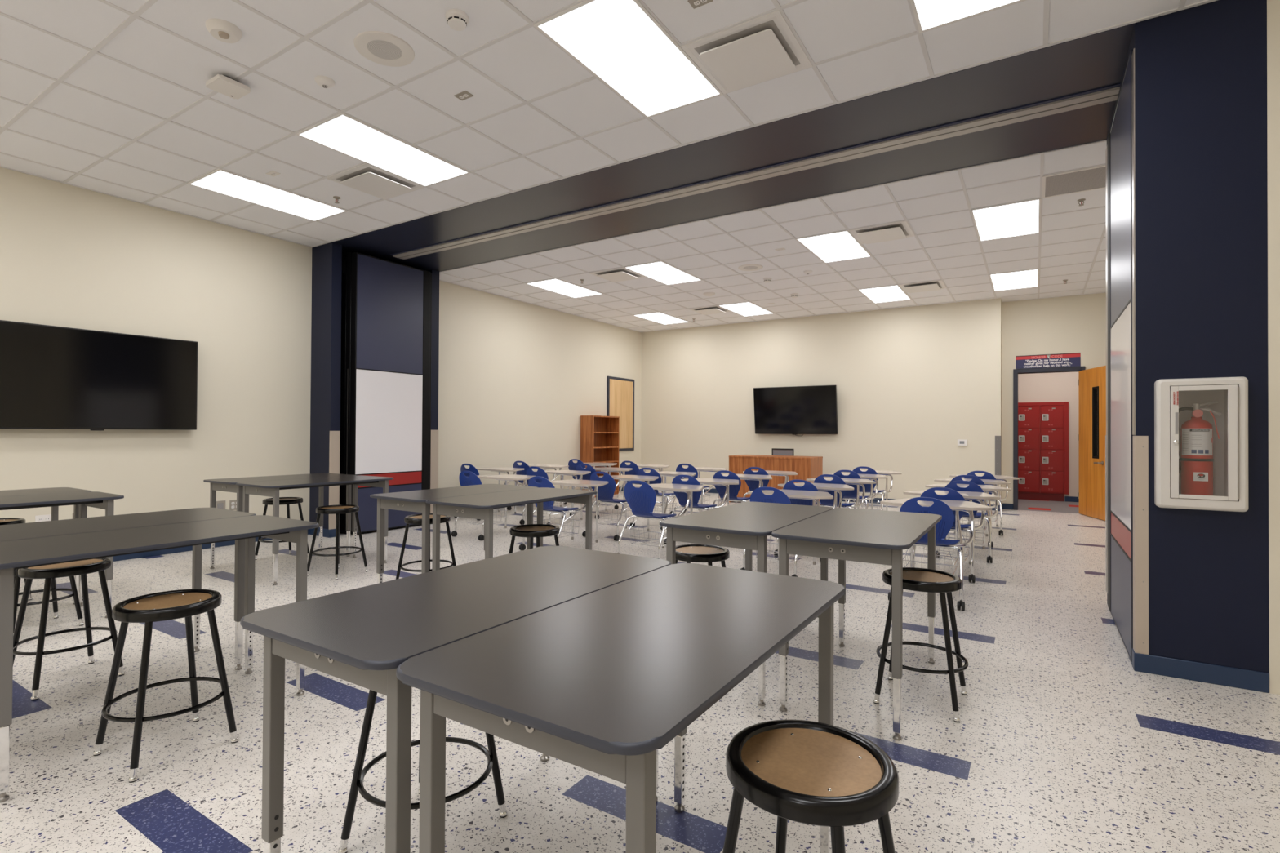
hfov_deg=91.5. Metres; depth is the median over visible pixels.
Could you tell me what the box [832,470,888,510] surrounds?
student desk
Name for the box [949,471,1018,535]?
student desk
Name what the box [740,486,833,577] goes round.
student desk
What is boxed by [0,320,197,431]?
television
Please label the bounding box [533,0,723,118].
recessed light
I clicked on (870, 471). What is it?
student desk
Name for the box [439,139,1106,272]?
trim
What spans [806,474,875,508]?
student desk
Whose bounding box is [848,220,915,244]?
ceiling vent
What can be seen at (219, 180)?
recessed light
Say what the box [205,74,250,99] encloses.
wireless access point
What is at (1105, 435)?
guard
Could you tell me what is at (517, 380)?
wall
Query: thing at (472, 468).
student desk
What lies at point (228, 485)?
work table
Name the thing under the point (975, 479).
student desk
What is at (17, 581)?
stool
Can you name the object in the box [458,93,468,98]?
receptacle
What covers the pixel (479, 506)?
work table
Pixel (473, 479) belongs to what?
student desk
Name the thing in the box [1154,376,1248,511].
fire extinguisher cabinet
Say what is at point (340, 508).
stool
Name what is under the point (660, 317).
recessed light
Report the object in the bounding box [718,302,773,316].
recessed light
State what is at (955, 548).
wire basket
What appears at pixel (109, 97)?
ceiling
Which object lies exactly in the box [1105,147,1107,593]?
trim
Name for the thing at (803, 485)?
student desk
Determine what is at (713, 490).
baseboard
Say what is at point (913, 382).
wall
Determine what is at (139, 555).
baseboard
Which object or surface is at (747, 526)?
work table
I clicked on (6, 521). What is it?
stool
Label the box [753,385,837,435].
television
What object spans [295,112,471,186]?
recessed light
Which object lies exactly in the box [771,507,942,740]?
work table
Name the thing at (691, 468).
student desk
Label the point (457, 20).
smoke detector
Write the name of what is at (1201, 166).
wall
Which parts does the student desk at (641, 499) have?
leg, leg, leg, support arm, leg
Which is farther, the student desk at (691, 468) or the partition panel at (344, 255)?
the student desk at (691, 468)
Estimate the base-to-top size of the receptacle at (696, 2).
0.004 m
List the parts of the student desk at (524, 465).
support arm, leg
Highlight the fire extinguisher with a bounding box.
[1178,400,1221,495]
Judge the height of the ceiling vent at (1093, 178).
0.010 m
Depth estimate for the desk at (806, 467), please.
11.17 m
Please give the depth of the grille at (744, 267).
8.65 m
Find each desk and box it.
[450,471,534,540]
[454,463,524,520]
[506,461,568,510]
[519,466,591,524]
[519,475,608,550]
[563,458,617,504]
[569,463,632,519]
[582,471,658,541]
[613,461,670,509]
[616,480,703,559]
[630,467,696,529]
[664,475,738,543]
[669,463,726,514]
[712,470,772,504]
[728,454,822,504]
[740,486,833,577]
[742,466,797,502]
[773,479,853,560]
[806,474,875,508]
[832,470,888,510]
[844,466,902,511]
[880,497,991,610]
[903,487,999,582]
[924,480,1011,563]
[933,475,1010,546]
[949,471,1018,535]
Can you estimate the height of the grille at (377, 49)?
0.003 m
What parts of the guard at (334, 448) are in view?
leg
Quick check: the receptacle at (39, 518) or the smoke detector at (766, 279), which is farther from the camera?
the smoke detector at (766, 279)
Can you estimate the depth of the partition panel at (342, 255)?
7.87 m
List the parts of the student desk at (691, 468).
support arm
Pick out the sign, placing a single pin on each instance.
(1059, 360)
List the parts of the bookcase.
panel, panel, shelf, shelf, shelf, panel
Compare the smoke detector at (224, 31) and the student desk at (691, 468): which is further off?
the student desk at (691, 468)
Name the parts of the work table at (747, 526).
leg, leg, leg, leg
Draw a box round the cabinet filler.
[1064,401,1068,494]
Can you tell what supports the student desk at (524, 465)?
on the floor
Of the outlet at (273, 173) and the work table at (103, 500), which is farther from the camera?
the outlet at (273, 173)
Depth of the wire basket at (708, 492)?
9.85 m
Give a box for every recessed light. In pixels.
[186,168,348,221]
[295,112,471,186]
[525,278,602,297]
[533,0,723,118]
[623,261,702,284]
[633,311,688,324]
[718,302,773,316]
[795,230,871,262]
[857,284,911,302]
[910,0,1025,33]
[970,198,1040,241]
[988,268,1039,291]
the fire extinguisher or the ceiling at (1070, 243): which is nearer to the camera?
the fire extinguisher
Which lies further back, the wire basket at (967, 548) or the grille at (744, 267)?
the grille at (744, 267)
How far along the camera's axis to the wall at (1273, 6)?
3.15 m
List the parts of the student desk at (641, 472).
leg, leg, support arm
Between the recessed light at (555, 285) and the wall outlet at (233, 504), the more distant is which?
the recessed light at (555, 285)
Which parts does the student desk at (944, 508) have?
leg, leg, leg, leg, support arm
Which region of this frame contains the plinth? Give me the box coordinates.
[1017,492,1064,501]
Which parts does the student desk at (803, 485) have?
support arm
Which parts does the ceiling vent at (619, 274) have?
frame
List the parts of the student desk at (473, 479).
leg, leg, leg, support arm, leg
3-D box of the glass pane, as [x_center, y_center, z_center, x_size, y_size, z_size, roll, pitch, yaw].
[3.019,0.084,3.381,0.266,0.593,0.196,0,-1,32]
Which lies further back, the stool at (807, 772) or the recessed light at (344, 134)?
the recessed light at (344, 134)
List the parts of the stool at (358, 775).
leg, leg, leg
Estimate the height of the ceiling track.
0.022 m
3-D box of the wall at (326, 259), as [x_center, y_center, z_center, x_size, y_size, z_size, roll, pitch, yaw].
[-3.502,-0.440,8.360,0.435,3.591,1.615,0,-1,32]
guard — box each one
[328,431,339,529]
[430,430,438,513]
[995,435,1000,475]
[1105,435,1106,591]
[1133,435,1148,654]
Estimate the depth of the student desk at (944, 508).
4.82 m
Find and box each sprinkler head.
[333,195,340,203]
[1077,198,1085,205]
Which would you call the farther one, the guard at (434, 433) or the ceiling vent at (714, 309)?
the ceiling vent at (714, 309)
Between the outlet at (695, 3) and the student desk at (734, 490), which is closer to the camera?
the outlet at (695, 3)
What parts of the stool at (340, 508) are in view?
leg, leg, leg, leg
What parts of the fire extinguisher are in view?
lever, carry handle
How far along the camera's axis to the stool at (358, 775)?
1.94 m
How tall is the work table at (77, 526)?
0.835 m
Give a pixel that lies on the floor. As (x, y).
(1058, 744)
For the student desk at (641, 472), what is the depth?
8.54 m
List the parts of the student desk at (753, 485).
support arm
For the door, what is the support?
attached to the wall at (1071, 324)
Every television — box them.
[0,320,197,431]
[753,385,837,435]
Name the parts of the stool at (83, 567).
leg, leg, leg, leg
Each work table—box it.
[0,487,91,604]
[0,491,124,617]
[0,507,256,670]
[0,515,319,802]
[203,473,355,568]
[235,475,393,585]
[240,546,671,852]
[369,484,537,583]
[395,563,845,852]
[425,487,597,571]
[659,502,833,706]
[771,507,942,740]
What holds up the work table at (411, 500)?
on the floor
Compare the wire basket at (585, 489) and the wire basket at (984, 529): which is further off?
the wire basket at (585, 489)
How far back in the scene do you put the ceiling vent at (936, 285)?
9.62 m
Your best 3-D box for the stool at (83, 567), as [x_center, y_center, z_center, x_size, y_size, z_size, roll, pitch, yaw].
[-2.976,1.010,3.230,0.413,0.607,0.413,0,-1,28]
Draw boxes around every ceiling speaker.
[353,31,414,66]
[737,263,763,271]
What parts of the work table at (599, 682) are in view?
leg, leg, leg, leg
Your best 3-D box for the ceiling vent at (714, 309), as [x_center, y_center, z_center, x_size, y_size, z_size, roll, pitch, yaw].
[1.309,-2.164,11.649,0.604,0.042,0.604,0,-1,32]
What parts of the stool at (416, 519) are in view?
leg, leg, leg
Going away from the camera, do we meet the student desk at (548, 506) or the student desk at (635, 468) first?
the student desk at (548, 506)
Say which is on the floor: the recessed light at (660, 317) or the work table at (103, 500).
the work table at (103, 500)
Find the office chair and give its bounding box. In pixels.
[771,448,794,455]
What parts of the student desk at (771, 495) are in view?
leg, leg, support arm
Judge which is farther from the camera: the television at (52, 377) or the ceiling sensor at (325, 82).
the television at (52, 377)
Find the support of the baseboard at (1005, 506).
attached to the wall at (1071, 324)
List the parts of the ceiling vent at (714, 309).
frame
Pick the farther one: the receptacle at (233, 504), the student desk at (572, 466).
the student desk at (572, 466)
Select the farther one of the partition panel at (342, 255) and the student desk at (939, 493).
the partition panel at (342, 255)
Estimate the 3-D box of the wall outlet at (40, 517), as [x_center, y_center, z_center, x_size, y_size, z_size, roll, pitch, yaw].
[-5.444,0.867,5.693,0.010,0.115,0.120,0,-1,32]
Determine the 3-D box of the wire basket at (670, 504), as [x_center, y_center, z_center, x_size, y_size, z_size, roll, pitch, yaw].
[0.264,1.087,8.675,0.374,0.278,0.364,0,-1,33]
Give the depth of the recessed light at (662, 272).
8.95 m
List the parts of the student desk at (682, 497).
leg, leg, leg, support arm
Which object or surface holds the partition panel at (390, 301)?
on the floor
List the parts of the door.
lever handle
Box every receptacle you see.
[38,517,49,520]
[231,502,236,508]
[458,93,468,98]
[693,0,706,5]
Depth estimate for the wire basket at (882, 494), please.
9.17 m
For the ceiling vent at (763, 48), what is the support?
in the ceiling at (109, 97)
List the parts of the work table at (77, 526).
leg, leg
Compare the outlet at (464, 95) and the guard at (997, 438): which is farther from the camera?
the guard at (997, 438)
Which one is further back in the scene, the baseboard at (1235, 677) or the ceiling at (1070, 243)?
the ceiling at (1070, 243)
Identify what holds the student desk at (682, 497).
on the floor
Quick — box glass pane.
[1169,386,1227,497]
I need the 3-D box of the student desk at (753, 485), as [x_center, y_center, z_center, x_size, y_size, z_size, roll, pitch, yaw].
[1.874,0.982,9.149,0.843,0.820,0.989,0,-1,33]
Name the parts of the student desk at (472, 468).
support arm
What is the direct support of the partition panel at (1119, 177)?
attached to the wall at (1201, 166)
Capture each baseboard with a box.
[15,486,623,573]
[703,488,999,511]
[1064,496,1079,502]
[1128,642,1269,693]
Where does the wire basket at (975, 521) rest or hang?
on the student desk at (975, 479)
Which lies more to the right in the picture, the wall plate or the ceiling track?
the ceiling track
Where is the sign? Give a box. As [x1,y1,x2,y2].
[1015,352,1080,368]
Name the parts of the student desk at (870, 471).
leg, support arm, leg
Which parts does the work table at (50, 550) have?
leg, rail, leg, leg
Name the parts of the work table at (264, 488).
leg, leg, rail, leg, leg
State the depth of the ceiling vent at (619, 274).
8.98 m
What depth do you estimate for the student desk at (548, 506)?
6.91 m
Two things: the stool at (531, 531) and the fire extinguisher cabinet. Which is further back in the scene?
the stool at (531, 531)
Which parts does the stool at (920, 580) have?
leg, leg, leg, leg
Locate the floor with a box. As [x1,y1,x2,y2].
[0,490,1279,852]
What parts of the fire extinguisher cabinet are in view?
door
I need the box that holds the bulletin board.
[606,376,634,451]
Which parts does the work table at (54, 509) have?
leg, leg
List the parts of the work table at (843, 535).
leg, leg, leg, leg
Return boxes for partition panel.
[339,253,346,533]
[339,254,342,519]
[349,252,430,533]
[1106,48,1133,662]
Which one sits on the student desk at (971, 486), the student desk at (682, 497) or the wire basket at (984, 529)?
the wire basket at (984, 529)
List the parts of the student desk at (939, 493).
leg, leg, leg, support arm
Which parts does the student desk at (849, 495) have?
leg, support arm, leg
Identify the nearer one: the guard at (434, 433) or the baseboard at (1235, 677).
the baseboard at (1235, 677)
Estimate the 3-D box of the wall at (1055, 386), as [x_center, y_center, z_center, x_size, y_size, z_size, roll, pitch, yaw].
[8.293,-0.047,12.155,5.400,3.000,0.150,0,-1,32]
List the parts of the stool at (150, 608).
leg, leg, leg, leg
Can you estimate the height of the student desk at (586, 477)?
0.820 m
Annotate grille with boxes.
[367,40,402,59]
[743,266,757,269]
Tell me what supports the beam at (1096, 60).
attached to the wall at (517, 380)
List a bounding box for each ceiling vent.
[326,163,424,199]
[588,266,645,282]
[680,9,813,93]
[688,305,729,315]
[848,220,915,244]
[898,280,946,293]
[1041,164,1105,198]
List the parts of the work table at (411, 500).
leg, leg, leg, leg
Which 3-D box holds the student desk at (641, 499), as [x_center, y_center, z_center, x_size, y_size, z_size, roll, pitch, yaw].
[0.230,0.950,6.591,0.843,0.820,0.989,0,-1,33]
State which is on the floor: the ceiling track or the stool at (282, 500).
the stool at (282, 500)
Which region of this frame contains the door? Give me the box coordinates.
[1013,365,1106,520]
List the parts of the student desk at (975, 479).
leg, leg, support arm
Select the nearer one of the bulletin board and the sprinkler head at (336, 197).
the sprinkler head at (336, 197)
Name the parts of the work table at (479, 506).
leg, leg, rail, leg, leg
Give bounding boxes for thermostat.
[957,439,967,445]
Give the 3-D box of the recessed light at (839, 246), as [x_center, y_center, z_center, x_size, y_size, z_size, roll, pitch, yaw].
[2.416,-2.208,7.701,0.608,0.010,1.218,0,-1,32]
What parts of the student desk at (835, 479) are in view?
leg, support arm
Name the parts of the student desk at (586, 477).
support arm, leg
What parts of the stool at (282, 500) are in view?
leg, leg, leg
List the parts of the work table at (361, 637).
leg, leg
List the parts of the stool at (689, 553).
leg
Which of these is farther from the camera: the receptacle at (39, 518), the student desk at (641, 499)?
the student desk at (641, 499)
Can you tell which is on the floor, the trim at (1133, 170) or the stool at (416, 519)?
the stool at (416, 519)
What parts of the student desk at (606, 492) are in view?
leg, leg, leg, support arm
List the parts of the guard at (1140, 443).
leg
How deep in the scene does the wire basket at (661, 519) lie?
6.38 m
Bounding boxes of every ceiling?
[0,0,1217,247]
[439,141,1106,332]
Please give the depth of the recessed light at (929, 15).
3.36 m
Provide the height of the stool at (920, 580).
0.607 m
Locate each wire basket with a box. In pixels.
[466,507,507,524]
[533,502,567,515]
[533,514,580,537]
[582,488,610,507]
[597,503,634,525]
[628,518,666,546]
[653,497,675,514]
[697,492,710,504]
[755,535,802,561]
[853,493,883,510]
[902,547,958,574]
[922,532,969,561]
[946,519,986,545]
[960,511,986,531]
[966,501,998,521]
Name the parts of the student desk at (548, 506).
leg, leg, leg, support arm, leg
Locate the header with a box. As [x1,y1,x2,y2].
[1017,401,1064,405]
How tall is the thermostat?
0.110 m
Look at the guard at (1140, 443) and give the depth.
3.42 m
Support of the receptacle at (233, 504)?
attached to the wall outlet at (233, 504)
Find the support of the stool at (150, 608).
on the floor
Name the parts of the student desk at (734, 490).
leg, leg, support arm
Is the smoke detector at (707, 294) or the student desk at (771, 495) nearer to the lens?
the student desk at (771, 495)
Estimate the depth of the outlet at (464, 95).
4.25 m
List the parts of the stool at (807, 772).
leg, leg, leg, leg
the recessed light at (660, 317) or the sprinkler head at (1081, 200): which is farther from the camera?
the recessed light at (660, 317)
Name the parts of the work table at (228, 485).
leg, leg, leg, leg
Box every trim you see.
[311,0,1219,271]
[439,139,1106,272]
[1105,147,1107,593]
[1131,48,1135,435]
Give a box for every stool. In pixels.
[0,517,32,599]
[13,557,124,700]
[13,568,84,635]
[93,589,238,782]
[255,497,309,563]
[306,504,368,580]
[337,689,507,852]
[395,513,456,579]
[508,524,559,553]
[675,544,729,567]
[722,720,898,852]
[873,567,968,722]
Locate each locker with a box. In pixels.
[1017,405,1039,493]
[1040,405,1063,493]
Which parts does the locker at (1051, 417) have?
door, door, door, door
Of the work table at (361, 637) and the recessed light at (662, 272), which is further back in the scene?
the recessed light at (662, 272)
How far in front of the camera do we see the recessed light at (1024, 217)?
6.66 m
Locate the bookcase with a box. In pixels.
[580,415,619,497]
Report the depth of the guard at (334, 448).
7.59 m
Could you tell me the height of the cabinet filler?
1.790 m
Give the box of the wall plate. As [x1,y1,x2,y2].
[215,500,225,509]
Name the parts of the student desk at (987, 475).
leg, leg, support arm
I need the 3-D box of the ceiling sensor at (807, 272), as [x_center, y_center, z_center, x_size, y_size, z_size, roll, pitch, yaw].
[2.385,-2.183,8.850,0.120,0.045,0.120,0,-1,32]
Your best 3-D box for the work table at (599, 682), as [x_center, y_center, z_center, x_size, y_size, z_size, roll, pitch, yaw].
[0.070,0.898,1.573,0.600,0.835,1.208,0,-1,32]
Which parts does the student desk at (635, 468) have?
leg, leg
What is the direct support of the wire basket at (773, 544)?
on the student desk at (771, 495)
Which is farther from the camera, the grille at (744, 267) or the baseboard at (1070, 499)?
the baseboard at (1070, 499)
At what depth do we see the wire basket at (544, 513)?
8.76 m
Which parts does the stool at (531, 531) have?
leg, leg, leg, leg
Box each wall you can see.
[0,167,641,523]
[309,242,439,529]
[640,297,1001,505]
[1001,293,1106,503]
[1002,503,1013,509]
[1017,371,1079,497]
[1106,0,1269,673]
[1266,0,1279,694]
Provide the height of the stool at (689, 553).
0.607 m
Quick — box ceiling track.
[391,83,1119,259]
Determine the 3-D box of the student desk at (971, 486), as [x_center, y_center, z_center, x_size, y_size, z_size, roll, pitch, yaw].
[3.561,0.970,6.801,0.843,0.820,0.989,0,-1,32]
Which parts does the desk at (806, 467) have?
panel, panel, panel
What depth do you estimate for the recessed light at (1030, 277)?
9.23 m
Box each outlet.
[35,514,50,522]
[229,499,236,510]
[265,170,280,176]
[453,90,473,100]
[688,0,713,8]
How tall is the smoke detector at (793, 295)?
0.056 m
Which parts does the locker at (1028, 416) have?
door, door, door, door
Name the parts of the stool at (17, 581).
leg, leg, leg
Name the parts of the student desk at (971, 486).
leg, leg, support arm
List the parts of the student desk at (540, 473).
leg, leg, leg, support arm, leg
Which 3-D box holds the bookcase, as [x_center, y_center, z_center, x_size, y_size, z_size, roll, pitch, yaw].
[-0.809,0.598,12.699,0.317,1.620,0.910,0,-1,32]
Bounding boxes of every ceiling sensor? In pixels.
[314,75,334,88]
[803,270,812,274]
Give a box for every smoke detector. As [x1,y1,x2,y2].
[445,8,468,31]
[763,277,771,282]
[791,293,798,297]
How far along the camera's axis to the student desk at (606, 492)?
7.66 m
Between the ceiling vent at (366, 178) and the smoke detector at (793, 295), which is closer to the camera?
the ceiling vent at (366, 178)
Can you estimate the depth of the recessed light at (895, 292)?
10.24 m
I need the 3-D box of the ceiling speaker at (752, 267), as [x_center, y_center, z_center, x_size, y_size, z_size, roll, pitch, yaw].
[1.535,-2.205,8.658,0.340,0.013,0.340,0,-1,32]
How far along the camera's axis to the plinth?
12.27 m
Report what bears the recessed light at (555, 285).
in the ceiling at (1070, 243)
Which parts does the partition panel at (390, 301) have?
panel, panel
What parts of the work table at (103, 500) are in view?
rail, leg, leg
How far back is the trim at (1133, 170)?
3.47 m
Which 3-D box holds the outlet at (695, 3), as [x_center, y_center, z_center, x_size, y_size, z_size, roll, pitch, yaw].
[0.321,-2.261,3.312,0.116,0.010,0.072,0,-1,32]
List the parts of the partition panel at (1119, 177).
panel, panel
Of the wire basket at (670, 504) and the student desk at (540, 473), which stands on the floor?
the student desk at (540, 473)
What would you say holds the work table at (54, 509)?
on the floor
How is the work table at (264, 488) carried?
on the floor

